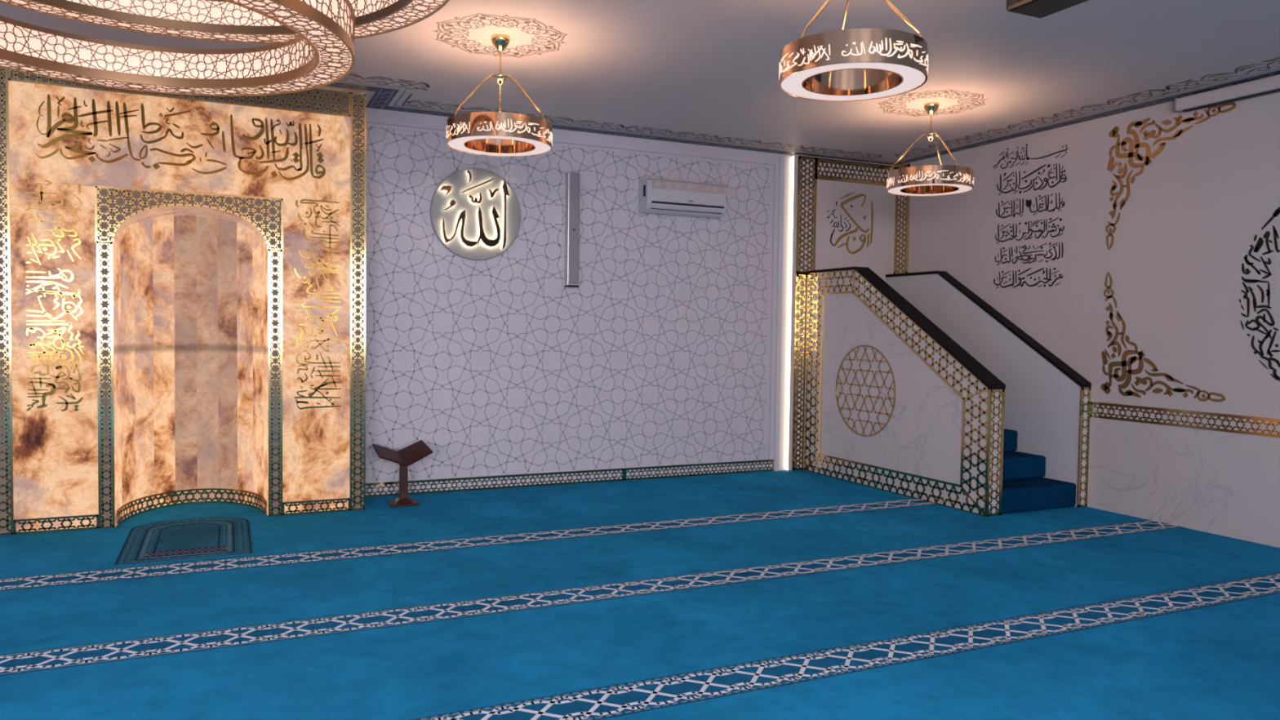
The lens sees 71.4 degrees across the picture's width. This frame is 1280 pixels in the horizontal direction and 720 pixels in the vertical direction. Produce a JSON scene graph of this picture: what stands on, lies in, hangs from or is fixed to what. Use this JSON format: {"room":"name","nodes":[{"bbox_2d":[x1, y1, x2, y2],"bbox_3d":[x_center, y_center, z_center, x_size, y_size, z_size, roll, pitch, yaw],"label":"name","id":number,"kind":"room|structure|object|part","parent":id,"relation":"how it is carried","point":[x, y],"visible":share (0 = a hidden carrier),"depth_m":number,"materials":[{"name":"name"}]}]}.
{"room":"mosque","nodes":[
{"label":"mosque","id":0,"kind":"room"},
{"bbox_2d":[365,107,791,495],"bbox_3d":[-2.166,-0.449,7.181,10.750,3.100,0.151,0,2,-25],"label":"wall","id":1,"kind":"structure","parent":0,"point":[662,353],"depth_m":7.83,"materials":[{"name":"paint"}]},
{"bbox_2d":[429,168,520,260],"bbox_3d":[-1.356,-1.212,7.402,0.762,0.762,0.072,0,2,-25],"label":"wall sign","id":2,"kind":"object","parent":1,"relation":"attached to","point":[475,214],"visible":1,"depth_m":7.39,"materials":[{"name":"grey"}]},
{"bbox_2d":[365,459,773,497],"bbox_3d":[-0.470,1.042,7.944,3.950,0.116,0.006,0,2,-25],"label":"baseboard","id":3,"kind":"structure","parent":1,"relation":"attached to","point":[624,472],"depth_m":7.86,"materials":[{"name":"gold metal"}]},
{"bbox_2d":[564,171,579,287],"bbox_3d":[-0.606,-1.128,7.739,0.126,0.992,0.097,0,2,-25],"label":"speaker","id":4,"kind":"object","parent":1,"relation":"attached to","point":[572,179],"visible":1,"depth_m":7.70},
{"bbox_2d":[568,173,579,283],"bbox_3d":[-0.571,-1.140,7.709,0.084,0.948,0.010,0,2,-25],"label":"grille","id":5,"kind":"object","parent":4,"relation":"attached to","point":[574,178],"depth_m":7.70,"materials":[{"name":"grey metal"}]},
{"bbox_2d":[638,177,726,218],"bbox_3d":[0.392,-1.475,8.124,0.803,0.300,0.206,0,2,-25],"label":"air conditioner","id":6,"kind":"object","parent":1,"relation":"attached to","point":[655,196],"visible":1,"depth_m":8.03,"materials":[{"name":"grey plastic"}]},
{"bbox_2d":[643,184,645,196],"bbox_3d":[0.040,-1.508,7.931,0.003,0.100,0.050,0,2,-25],"label":"vent","id":7,"kind":"object","parent":6,"relation":"attached to","point":[644,185],"depth_m":7.93,"materials":[{"name":"black plastic"}]},
{"bbox_3d":[0.438,-1.509,8.038,0.752,0.175,0.007,0,2,-25],"label":"panel","id":8,"kind":"part","parent":6,"relation":"part of","materials":[{"name":"grey plastic"}]},
{"bbox_2d":[773,155,794,471],"bbox_3d":[1.408,-0.450,8.725,0.143,3.085,0.048,0,2,-25],"label":"light strip","id":9,"kind":"object","parent":1,"relation":"attached to","point":[786,163],"visible":1,"depth_m":8.73,"materials":[{"name":"glowing white light"}]},
{"bbox_2d":[786,154,896,471],"bbox_3d":[2.046,-0.459,9.019,1.262,3.100,0.050,0,2,-25],"label":"wall","id":10,"kind":"structure","parent":1,"relation":"attached to","point":[878,256],"depth_m":8.93,"materials":[{"name":"paint"}]},
{"bbox_2d":[791,155,896,470],"bbox_3d":[2.078,-0.449,9.003,1.226,3.102,0.006,0,2,-25],"label":"trim","id":11,"kind":"structure","parent":10,"relation":"attached to","point":[815,177],"depth_m":8.79,"materials":[{"name":"gold metal"}]},
{"bbox_2d":[826,191,873,253],"bbox_3d":[2.119,-1.386,8.981,0.574,0.627,0.008,0,2,-25],"label":"calligraphy","id":12,"kind":"object","parent":10,"relation":"attached to","point":[855,197],"visible":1,"depth_m":8.99,"materials":[{"name":"gold metal"}]},
{"bbox_2d":[0,470,1279,719],"bbox_3d":[0.000,1.356,2.554,10.789,0.123,10.800,0,2,-25],"label":"floor","id":13,"kind":"structure","parent":0,"point":[780,594],"depth_m":4.35,"materials":[{"name":"blue carpet"}]},
{"bbox_2d":[113,517,252,566],"bbox_3d":[-2.901,1.141,5.732,0.720,0.006,1.185,0,2,-25],"label":"rug","id":14,"kind":"object","parent":13,"relation":"on","point":[190,539],"visible":1,"depth_m":5.63,"materials":[{"name":"teal fabric"}]},
{"bbox_2d":[0,66,366,535],"bbox_3d":[-3.236,-0.432,6.469,2.302,3.091,0.738,0,2,-25],"label":"mihrab","id":15,"kind":"object","parent":13,"relation":"on","point":[183,277],"visible":0.95,"depth_m":6.33,"materials":[{"name":"beige stone"}]},
{"bbox_3d":[-3.830,-0.008,5.821,0.675,2.272,0.012,0,2,-25],"label":"onyx panel","id":16,"kind":"part","parent":15,"relation":"part of","materials":[{"name":"beige stone"}]},
{"bbox_3d":[-3.072,-1.554,6.106,2.300,0.818,0.012,0,2,-25],"label":"onyx panel","id":17,"kind":"part","parent":15,"relation":"part of","materials":[{"name":"beige stone"}]},
{"bbox_3d":[-3.251,1.056,6.519,0.934,0.111,0.687,0,2,-25],"label":"niche skirting","id":18,"kind":"part","parent":15,"relation":"part of","materials":[{"name":"gold metal"}]},
{"bbox_3d":[-2.352,-0.013,6.504,0.669,2.272,0.012,0,2,-25],"label":"onyx panel","id":19,"kind":"part","parent":15,"relation":"part of","materials":[{"name":"beige stone"}]},
{"bbox_2d":[372,440,432,507],"bbox_3d":[-1.837,0.876,6.891,0.424,0.480,0.225,0,2,-25],"label":"book stand","id":20,"kind":"object","parent":13,"relation":"on","point":[408,455],"visible":1,"depth_m":6.87,"materials":[{"name":"red wood"}]},
{"bbox_3d":[-1.830,0.940,6.894,0.124,0.317,0.124,0,2,-25],"label":"post","id":21,"kind":"part","parent":20,"relation":"part of","materials":[{"name":"red wood"}]},
{"bbox_2d":[803,266,1091,516],"bbox_3d":[2.625,0.155,7.976,1.105,1.983,2.365,0,2,-25],"label":"minbar","id":22,"kind":"object","parent":13,"relation":"on","point":[917,387],"visible":1,"depth_m":7.60,"materials":[{"name":"white stone"}]},
{"bbox_3d":[2.136,0.165,7.739,0.006,1.966,2.345,0,2,-25],"label":"lattice frame","id":23,"kind":"part","parent":22,"relation":"part of","materials":[{"name":"gold metal"}]},
{"bbox_3d":[2.205,-0.329,7.761,0.164,1.012,2.365,0,2,-25],"label":"handrail","id":24,"kind":"part","parent":22,"relation":"part of","materials":[{"name":"black wood"}]},
{"bbox_3d":[3.073,-0.332,8.162,0.113,1.012,2.365,0,2,-25],"label":"handrail","id":25,"kind":"part","parent":22,"relation":"part of","materials":[{"name":"black wood"}]},
{"bbox_2d":[0,0,1279,165],"bbox_3d":[0.057,-1.856,2.361,10.750,0.122,10.652,0,2,-25],"label":"ceiling","id":26,"kind":"structure","parent":0,"point":[695,72],"depth_m":5.73,"materials":[{"name":"paint"}]},
{"bbox_2d":[0,0,448,96],"bbox_3d":[-1.787,-1.501,3.191,2.239,0.699,2.239,0,2,-25],"label":"chandelier","id":27,"kind":"object","parent":26,"relation":"hanging from","point":[314,47],"visible":1,"depth_m":3.81,"materials":[{"name":"brown metal"}]},
{"bbox_3d":[-1.786,-1.565,3.188,2.229,0.139,2.229,0,2,-25],"label":"glow panel","id":28,"kind":"part","parent":27,"relation":"part of","materials":[{"name":"beige plastic"}]},
{"bbox_3d":[-1.786,-1.573,3.188,2.239,0.163,2.239,0,2,-25],"label":"ring frame","id":29,"kind":"part","parent":27,"relation":"part of","materials":[{"name":"brown metal"}]},
{"bbox_2d":[445,33,552,156],"bbox_3d":[-0.830,-1.591,5.286,0.624,0.644,0.624,1,2,7],"label":"pendant lamp","id":30,"kind":"object","parent":26,"relation":"hanging from","point":[500,134],"visible":1,"depth_m":5.13,"materials":[{"name":"gold metal"}]},
{"bbox_3d":[-0.960,-1.541,5.183,0.274,0.296,0.015,-1,3,-38],"label":"arm","id":31,"kind":"part","parent":30,"relation":"part of","materials":[{"name":"gold metal"}]},
{"bbox_2d":[448,135,551,155],"bbox_3d":[-0.834,-1.277,5.297,0.604,0.008,0.604,1,2,7],"label":"diffuser","id":32,"kind":"object","parent":30,"relation":"attached to","point":[540,144],"depth_m":5.36,"materials":[{"name":"white plastic"}]},
{"bbox_3d":[-0.857,-1.549,5.452,0.015,0.296,0.274,0,2,-10],"label":"arm","id":33,"kind":"part","parent":30,"relation":"part of","materials":[{"name":"gold metal"}]},
{"bbox_3d":[-0.828,-1.756,5.280,0.012,0.155,0.011,1,2,7],"label":"stem","id":34,"kind":"part","parent":30,"relation":"part of","materials":[{"name":"gold metal"}]},
{"bbox_3d":[-0.675,-1.539,5.229,0.274,0.296,0.015,2,2,22],"label":"arm","id":35,"kind":"part","parent":30,"relation":"part of","materials":[{"name":"gold metal"}]},
{"bbox_2d":[432,13,567,57],"bbox_3d":[-0.826,-1.913,5.274,0.793,0.001,0.793,0,2,-25],"label":"ceiling medallion","id":36,"kind":"object","parent":26,"relation":"attached to","point":[482,15],"visible":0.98,"depth_m":5.21,"materials":[{"name":"brown"}]},
{"bbox_2d":[778,0,928,101],"bbox_3d":[0.918,-1.515,3.827,0.624,0.644,0.624,1,2,13],"label":"pendant lamp","id":37,"kind":"object","parent":26,"relation":"hanging from","point":[859,64],"visible":1,"depth_m":3.67,"materials":[{"name":"gold metal"}]},
{"bbox_3d":[0.777,-1.465,3.738,0.274,0.296,0.015,-1,2,-32],"label":"arm","id":38,"kind":"part","parent":37,"relation":"part of","materials":[{"name":"gold metal"}]},
{"bbox_3d":[0.908,-1.473,3.995,0.015,0.296,0.274,1,2,-4],"label":"arm","id":39,"kind":"part","parent":37,"relation":"part of","materials":[{"name":"gold metal"}]},
{"bbox_2d":[781,62,925,100],"bbox_3d":[0.913,-1.201,3.839,0.604,0.008,0.604,1,2,13],"label":"diffuser","id":40,"kind":"object","parent":37,"relation":"attached to","point":[912,75],"depth_m":3.84,"materials":[{"name":"white plastic"}]},
{"bbox_3d":[1.065,-1.462,3.754,0.274,0.296,0.015,2,2,28],"label":"arm","id":41,"kind":"part","parent":37,"relation":"part of","materials":[{"name":"gold metal"}]},
{"bbox_2d":[886,102,973,195],"bbox_3d":[2.185,-1.602,6.698,0.624,0.644,0.624,-1,3,-34],"label":"pendant lamp","id":42,"kind":"object","parent":26,"relation":"hanging from","point":[928,180],"visible":1,"depth_m":6.54,"materials":[{"name":"gold metal"}]},
{"bbox_3d":[2.020,-1.557,6.727,0.274,0.296,0.015,1,2,10],"label":"arm","id":43,"kind":"part","parent":42,"relation":"part of","materials":[{"name":"gold metal"}]},
{"bbox_2d":[888,183,972,195],"bbox_3d":[2.180,-1.288,6.710,0.604,0.008,0.604,-1,3,-34],"label":"diffuser","id":44,"kind":"object","parent":42,"relation":"attached to","point":[904,189],"depth_m":6.81,"materials":[{"name":"white plastic"}]},
{"bbox_3d":[2.187,-1.767,6.692,0.011,0.155,0.012,-1,3,-34],"label":"stem","id":45,"kind":"part","parent":42,"relation":"part of","materials":[{"name":"gold metal"}]},
{"bbox_3d":[2.290,-1.557,6.828,0.015,0.296,0.274,2,3,39],"label":"arm","id":46,"kind":"part","parent":42,"relation":"part of","materials":[{"name":"gold metal"}]},
{"bbox_3d":[2.242,-1.547,6.544,0.074,0.296,0.267,-1,3,-34],"label":"arm","id":47,"kind":"part","parent":42,"relation":"part of","materials":[{"name":"gold metal"}]},
{"bbox_2d":[878,88,987,116],"bbox_3d":[2.189,-1.924,6.687,0.779,0.001,0.779,0,2,-25],"label":"ceiling medallion","id":48,"kind":"object","parent":26,"relation":"attached to","point":[944,91],"visible":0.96,"depth_m":6.65,"materials":[{"name":"brown"}]},
{"bbox_2d":[1006,0,1088,17],"bbox_3d":[1.796,-1.675,3.797,0.240,0.300,0.380,0,2,-25],"label":"projector","id":49,"kind":"object","parent":26,"relation":"hanging from","point":[1035,8],"visible":1,"depth_m":3.86,"materials":[{"name":"black plastic"}]},
{"bbox_2d":[895,91,1279,434],"bbox_3d":[4.878,-0.261,4.576,0.150,3.100,10.500,0,2,-25],"label":"wall","id":50,"kind":"structure","parent":0,"point":[1186,227],"depth_m":6.74,"materials":[{"name":"paint"}]},
{"bbox_2d":[893,163,910,274],"bbox_3d":[2.683,-1.436,9.131,0.006,1.122,0.218,0,2,-25],"label":"trim","id":51,"kind":"structure","parent":50,"relation":"attached to","point":[906,219],"depth_m":9.13,"materials":[{"name":"gold metal"}]},
{"bbox_2d":[992,143,1067,288],"bbox_3d":[3.344,-1.247,7.702,0.002,1.248,0.792,0,2,-25],"label":"surah lettering","id":52,"kind":"object","parent":50,"relation":"attached to","point":[1028,203],"visible":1,"depth_m":7.68,"materials":[{"name":"black"}]},
{"bbox_2d":[1100,272,1225,402],"bbox_3d":[3.858,-0.189,6.599,0.002,0.964,0.976,0,2,-25],"label":"ornament","id":53,"kind":"object","parent":50,"relation":"attached to","point":[1105,387],"visible":1,"depth_m":6.84,"materials":[{"name":"gold metal"}]},
{"bbox_2d":[1105,102,1236,249],"bbox_3d":[3.872,-1.330,6.558,0.002,0.966,0.978,0,2,-25],"label":"ornament","id":54,"kind":"object","parent":50,"relation":"attached to","point":[1113,133],"visible":1,"depth_m":6.78,"materials":[{"name":"gold metal"}]},
{"bbox_2d":[1087,417,1279,547],"bbox_3d":[5.298,0.974,3.488,0.008,0.722,8.080,0,2,-25],"label":"wall panel","id":55,"kind":"object","parent":50,"relation":"attached to","point":[1227,484],"depth_m":6.41,"materials":[{"name":"white stone"}]},
{"bbox_2d":[1089,401,1279,438],"bbox_3d":[4.572,0.484,5.058,0.006,0.127,4.597,0,2,-25],"label":"trim","id":56,"kind":"structure","parent":50,"relation":"attached to","point":[1091,403],"depth_m":6.40,"materials":[{"name":"gold metal"}]},
{"bbox_2d":[1173,74,1279,112],"bbox_3d":[4.316,-1.795,5.496,0.088,0.104,2.058,0,2,-25],"label":"projection screen","id":57,"kind":"object","parent":50,"relation":"attached to","point":[1271,84],"visible":1,"depth_m":6.07,"materials":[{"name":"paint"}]},
{"bbox_2d":[1239,206,1279,381],"bbox_3d":[4.421,-0.426,5.379,0.002,1.563,1.561,0,2,-25],"label":"roundel","id":58,"kind":"object","parent":50,"relation":"attached to","point":[1276,213],"visible":1,"depth_m":5.95,"materials":[{"name":"black"}]}
]}

